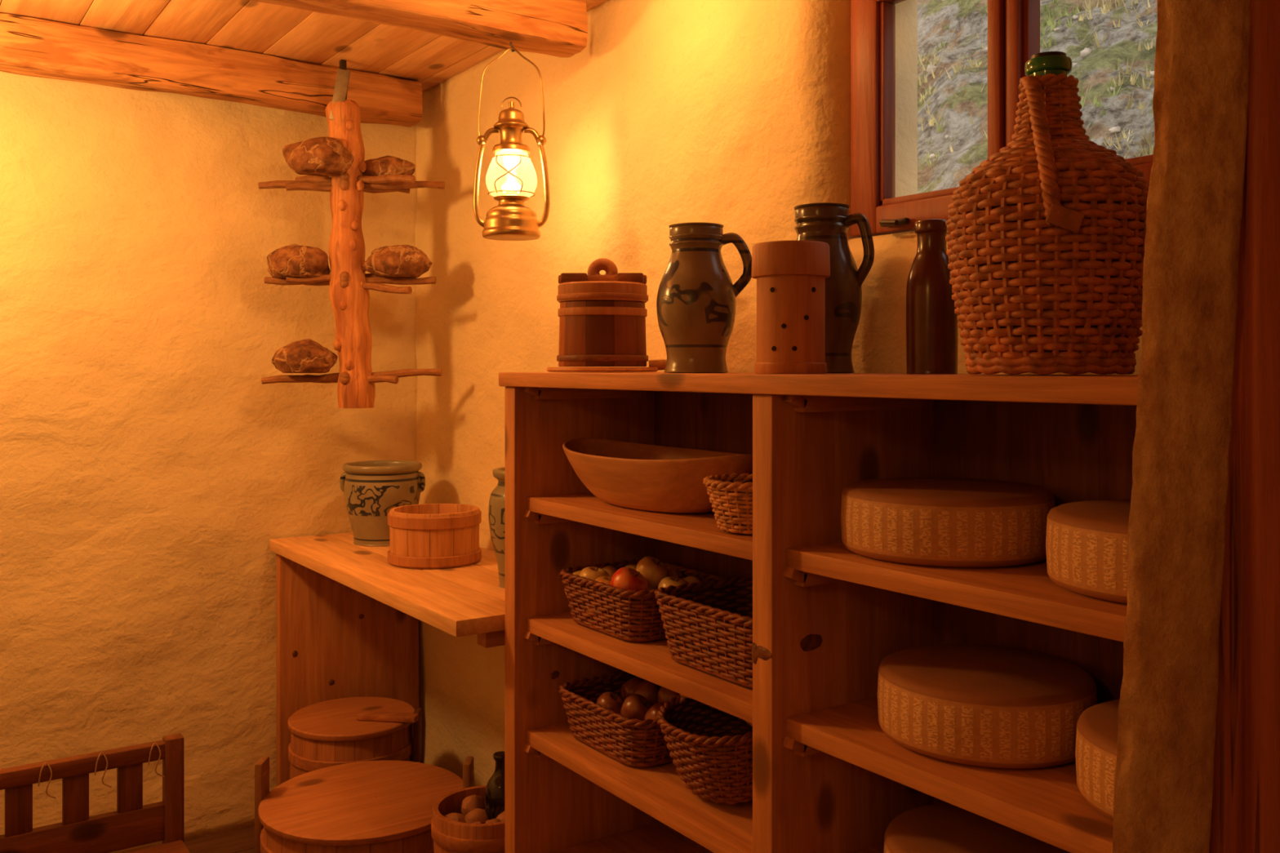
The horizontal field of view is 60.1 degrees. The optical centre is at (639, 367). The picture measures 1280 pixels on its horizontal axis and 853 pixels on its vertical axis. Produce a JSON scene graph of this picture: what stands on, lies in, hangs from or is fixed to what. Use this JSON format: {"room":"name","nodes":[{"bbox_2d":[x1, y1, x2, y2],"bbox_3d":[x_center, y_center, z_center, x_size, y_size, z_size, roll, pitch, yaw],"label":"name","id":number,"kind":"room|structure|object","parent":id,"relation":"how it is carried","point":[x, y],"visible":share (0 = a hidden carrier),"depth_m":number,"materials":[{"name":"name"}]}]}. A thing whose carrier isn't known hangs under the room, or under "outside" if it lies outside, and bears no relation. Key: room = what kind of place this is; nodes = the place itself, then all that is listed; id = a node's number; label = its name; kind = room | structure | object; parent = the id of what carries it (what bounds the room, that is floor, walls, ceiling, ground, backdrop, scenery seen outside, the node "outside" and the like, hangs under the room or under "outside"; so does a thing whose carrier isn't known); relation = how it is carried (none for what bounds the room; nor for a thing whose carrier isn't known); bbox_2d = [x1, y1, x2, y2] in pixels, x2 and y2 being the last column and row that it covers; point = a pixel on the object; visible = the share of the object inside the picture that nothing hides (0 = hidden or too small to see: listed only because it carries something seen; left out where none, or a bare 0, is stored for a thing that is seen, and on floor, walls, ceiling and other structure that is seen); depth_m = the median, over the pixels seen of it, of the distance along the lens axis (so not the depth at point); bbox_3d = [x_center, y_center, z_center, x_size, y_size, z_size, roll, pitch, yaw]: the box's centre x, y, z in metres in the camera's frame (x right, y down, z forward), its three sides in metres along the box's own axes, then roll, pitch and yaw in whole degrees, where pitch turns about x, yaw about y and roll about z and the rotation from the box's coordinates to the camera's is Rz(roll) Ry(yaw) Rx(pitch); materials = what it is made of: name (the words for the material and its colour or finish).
{"room":"pantry","nodes":[
{"label":"pantry","id":0,"kind":"room"},
{"bbox_2d":[0,71,419,852],"bbox_3d":[-2.258,0.282,3.273,3.400,2.624,0.122,0,0,-35],"label":"wall","id":1,"kind":"structure","parent":0,"point":[149,471],"depth_m":3.67,"materials":[{"name":"paint"}]},
{"bbox_2d":[0,13,422,127],"bbox_3d":[-2.167,-0.952,3.062,3.290,0.173,0.161,0,0,-35],"label":"ceiling beam","id":2,"kind":"structure","parent":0,"point":[33,46],"depth_m":3.50,"materials":[{"name":"brown wood"}]},
{"bbox_2d":[184,825,254,852],"bbox_3d":[-0.630,1.654,1.072,3.780,0.120,5.680,0,0,-35],"label":"floor","id":3,"kind":"structure","parent":0,"point":[242,840],"depth_m":3.71,"materials":[{"name":"brown wood"}]},
{"bbox_2d":[0,733,190,852],"bbox_3d":[-1.905,1.309,2.476,1.735,0.570,0.360,0,0,-35],"label":"slatted bench","id":4,"kind":"object","parent":3,"relation":"on","point":[133,824],"visible":1,"depth_m":2.97,"materials":[{"name":"brown wood"}]},
{"bbox_2d":[288,697,422,779],"bbox_3d":[-0.954,1.363,3.673,0.422,0.462,0.422,0,0,-35],"label":"wooden tub","id":5,"kind":"object","parent":3,"relation":"on","point":[344,731],"visible":0.56,"depth_m":3.56,"materials":[{"name":"brown wood"}]},
{"bbox_2d":[254,755,474,852],"bbox_3d":[-0.769,1.346,3.096,0.577,0.495,0.577,0,0,-35],"label":"tub","id":6,"kind":"object","parent":3,"relation":"on","point":[369,806],"visible":0.82,"depth_m":3.02,"materials":[{"name":"brown wood"}]},
{"bbox_2d":[269,532,504,786],"bbox_3d":[-0.644,1.097,3.393,0.536,0.994,1.513,0,0,-35],"label":"side table","id":7,"kind":"object","parent":3,"relation":"on","point":[347,617],"visible":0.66,"depth_m":3.86,"materials":[{"name":"brown wood"}]},
{"bbox_2d":[339,460,425,546],"bbox_3d":[-0.884,0.465,3.800,0.266,0.271,0.266,0,0,-35],"label":"stoneware crock","id":8,"kind":"object","parent":7,"relation":"on","point":[371,489],"visible":0.87,"depth_m":3.70,"materials":[{"name":"ceramic"}]},
{"bbox_2d":[387,503,481,568],"bbox_3d":[-0.635,0.518,3.421,0.286,0.162,0.286,0,0,-35],"label":"wooden tub","id":9,"kind":"object","parent":7,"relation":"on","point":[424,535],"visible":1,"depth_m":3.31,"materials":[{"name":"brown wood"}]},
{"bbox_2d":[488,466,504,588],"bbox_3d":[-0.313,0.440,3.052,0.208,0.321,0.208,0,0,-35],"label":"jar","id":10,"kind":"object","parent":7,"relation":"on","point":[496,502],"visible":0.28,"depth_m":2.99,"materials":[{"name":"ceramic"}]},
{"bbox_2d":[431,751,504,852],"bbox_3d":[-0.394,1.290,2.816,0.271,0.606,0.271,0,0,-35],"label":"wooden bucket","id":11,"kind":"object","parent":3,"relation":"on","point":[471,820],"visible":0.73,"depth_m":2.78,"materials":[{"name":"brown wood"}]},
{"bbox_2d":[498,372,1139,852],"bbox_3d":[0.385,0.803,1.997,0.426,1.582,1.950,0,0,-35],"label":"storage shelf","id":12,"kind":"object","parent":3,"relation":"on","point":[827,777],"visible":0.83,"depth_m":1.99,"materials":[{"name":"brown wood"}]},
{"bbox_2d":[546,359,666,372],"bbox_3d":[-0.082,-0.005,2.635,0.283,0.031,0.266,0,0,-35],"label":"round cutting board","id":13,"kind":"object","parent":12,"relation":"on","point":[655,366],"visible":0.98,"depth_m":2.53,"materials":[{"name":"brown wood"}]},
{"bbox_2d":[556,257,648,366],"bbox_3d":[-0.089,-0.131,2.630,0.218,0.258,0.218,0,0,-35],"label":"wooden tub","id":14,"kind":"object","parent":13,"relation":"on","point":[602,319],"visible":1,"depth_m":2.54,"materials":[{"name":"brown wood"}]},
{"bbox_2d":[558,671,679,767],"bbox_3d":[0.003,0.790,2.562,0.284,0.151,0.364,0,0,-35],"label":"wicker basket","id":15,"kind":"object","parent":12,"relation":"on","point":[615,714],"visible":0.62,"depth_m":2.48,"materials":[{"name":"wicker"}]},
{"bbox_2d":[559,555,723,641],"bbox_3d":[0.002,0.515,2.564,0.284,0.163,0.349,0,0,-35],"label":"basket","id":16,"kind":"object","parent":12,"relation":"on","point":[617,599],"visible":0.73,"depth_m":2.47,"materials":[{"name":"wicker"}]},
{"bbox_2d":[562,438,752,513],"bbox_3d":[0.033,0.242,2.471,0.297,0.134,0.632,0,0,-35],"label":"wooden dough bowl","id":17,"kind":"object","parent":12,"relation":"on","point":[632,475],"visible":0.86,"depth_m":2.33,"materials":[{"name":"brown wood"}]},
{"bbox_2d":[653,576,752,688],"bbox_3d":[0.233,0.527,2.220,0.294,0.138,0.379,0,0,-35],"label":"wicker basket","id":18,"kind":"object","parent":12,"relation":"on","point":[708,626],"visible":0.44,"depth_m":2.18,"materials":[{"name":"brown wicker"}]},
{"bbox_2d":[656,222,751,373],"bbox_3d":[0.125,-0.146,2.334,0.184,0.315,0.167,0,0,-35],"label":"jug","id":19,"kind":"object","parent":12,"relation":"on","point":[696,302],"visible":0.97,"depth_m":2.27,"materials":[{"name":"ceramic"}]},
{"bbox_2d":[656,693,752,804],"bbox_3d":[0.167,0.757,2.235,0.245,0.197,0.286,0,0,-35],"label":"wicker basket","id":20,"kind":"object","parent":12,"relation":"on","point":[710,748],"visible":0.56,"depth_m":2.16,"materials":[{"name":"brown wicker"}]},
{"bbox_2d":[702,473,752,533],"bbox_3d":[0.215,0.257,2.092,0.192,0.098,0.191,0,0,-20],"label":"wicker basket","id":21,"kind":"object","parent":12,"relation":"on","point":[731,498],"visible":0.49,"depth_m":2.03,"materials":[{"name":"brown wicker"}]},
{"bbox_2d":[751,240,830,373],"bbox_3d":[0.276,-0.106,2.022,0.143,0.236,0.143,0,0,-35],"label":"canister","id":22,"kind":"object","parent":12,"relation":"on","point":[790,276],"depth_m":1.97,"materials":[{"name":"brown wood"}]},
{"bbox_2d":[794,202,874,373],"bbox_3d":[0.369,-0.160,2.240,0.162,0.343,0.160,0,0,-16],"label":"jug","id":23,"kind":"object","parent":12,"relation":"on","point":[829,223],"visible":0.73,"depth_m":2.19,"materials":[{"name":"ceramic"}]},
{"bbox_2d":[906,218,958,374],"bbox_3d":[0.519,-0.123,1.968,0.090,0.276,0.090,0,0,-35],"label":"glass bottle","id":24,"kind":"object","parent":12,"relation":"on","point":[931,321],"visible":0.81,"depth_m":1.93,"materials":[{"name":"brown glass"}]},
{"bbox_2d":[840,477,1055,568],"bbox_3d":[0.514,0.254,1.858,0.347,0.112,0.347,0,0,-35],"label":"cheese wheel","id":25,"kind":"object","parent":12,"relation":"on","point":[931,522],"visible":0.94,"depth_m":1.72,"materials":[{"name":"yellow food"}]},
{"bbox_2d":[883,802,1070,852],"bbox_3d":[0.566,0.817,1.800,0.333,0.106,0.333,0,0,-35],"label":"cheese wheel","id":26,"kind":"object","parent":12,"relation":"on","point":[945,827],"visible":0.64,"depth_m":1.81,"materials":[{"name":"beige food"}]},
{"bbox_2d":[877,643,1097,768],"bbox_3d":[0.561,0.543,1.802,0.341,0.114,0.341,0,0,-35],"label":"cheese wheel","id":27,"kind":"object","parent":12,"relation":"on","point":[990,706],"visible":0.9,"depth_m":1.68,"materials":[{"name":"yellow food"}]},
{"bbox_2d":[945,51,1149,374],"bbox_3d":[0.616,-0.231,1.669,0.300,0.480,0.300,0,0,-35],"label":"wicker demijohn","id":28,"kind":"object","parent":12,"relation":"on","point":[1046,237],"visible":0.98,"depth_m":1.56,"materials":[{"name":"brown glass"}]},
{"bbox_2d":[1045,499,1130,604],"bbox_3d":[0.743,0.255,1.543,0.333,0.110,0.333,0,0,-35],"label":"cheese wheel","id":29,"kind":"object","parent":12,"relation":"on","point":[1086,541],"visible":0.41,"depth_m":1.48,"materials":[{"name":"yellow food"}]},
{"bbox_2d":[1075,698,1119,820],"bbox_3d":[0.771,0.545,1.504,0.333,0.110,0.333,0,0,-35],"label":"cheese wheel","id":30,"kind":"object","parent":12,"relation":"on","point":[1096,735],"visible":0.26,"depth_m":1.49,"materials":[{"name":"yellow food"}]},
{"bbox_2d":[0,0,608,92],"bbox_3d":[-0.622,-1.080,1.077,3.800,0.100,5.680,0,0,-35],"label":"ceiling","id":31,"kind":"structure","parent":0,"point":[288,33],"depth_m":3.40,"materials":[{"name":"brown wood"}]},
{"bbox_2d":[257,59,444,408],"bbox_3d":[-0.963,-0.446,3.672,0.622,1.161,0.279,0,0,-2],"label":"rack","id":32,"kind":"object","parent":31,"relation":"attached to","point":[340,156],"visible":1,"depth_m":3.65,"materials":[{"name":"wood"}]},
{"bbox_2d":[248,0,587,57],"bbox_3d":[-1.543,-0.955,2.162,3.295,0.173,0.163,0,0,-35],"label":"ceiling beam","id":33,"kind":"structure","parent":31,"relation":"attached to","point":[555,28],"depth_m":2.89,"materials":[{"name":"brown wood"}]},
{"bbox_2d":[473,42,550,240],"bbox_3d":[-0.345,-0.616,2.975,0.157,0.536,0.157,0,0,-44],"label":"lantern","id":34,"kind":"object","parent":31,"relation":"hanging from","point":[510,220],"visible":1,"depth_m":2.95,"materials":[{"name":"gold metal"}]},
{"bbox_2d":[414,0,1142,786],"bbox_3d":[0.801,0.282,2.041,0.300,2.624,5.450,0,0,-35],"label":"wall","id":35,"kind":"structure","parent":0,"point":[733,114],"depth_m":3.07,"materials":[{"name":"paint"}]},
{"bbox_2d":[850,0,1152,236],"bbox_3d":[0.691,-0.570,2.081,0.089,0.571,0.804,0,0,-35],"label":"window","id":36,"kind":"structure","parent":35,"relation":"in","point":[1013,25],"depth_m":2.34,"materials":[{"name":"brown wood"}]},
{"bbox_2d":[1111,0,1279,852],"bbox_3d":[0.691,0.282,0.956,0.656,2.624,0.135,0,0,0],"label":"wooden post","id":37,"kind":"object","parent":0,"point":[1197,765],"depth_m":0.90,"materials":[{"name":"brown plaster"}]},
{"label":"outside","id":38,"kind":"structure","parent":0,"visible":0},
{"bbox_2d":[917,0,1157,193],"bbox_3d":[4.415,-3.626,8.737,11.990,11.676,19.370,0,0,-35],"label":"hillside","id":39,"kind":"structure","parent":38,"point":[1110,45],"depth_m":8.18,"materials":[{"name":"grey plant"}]}
]}

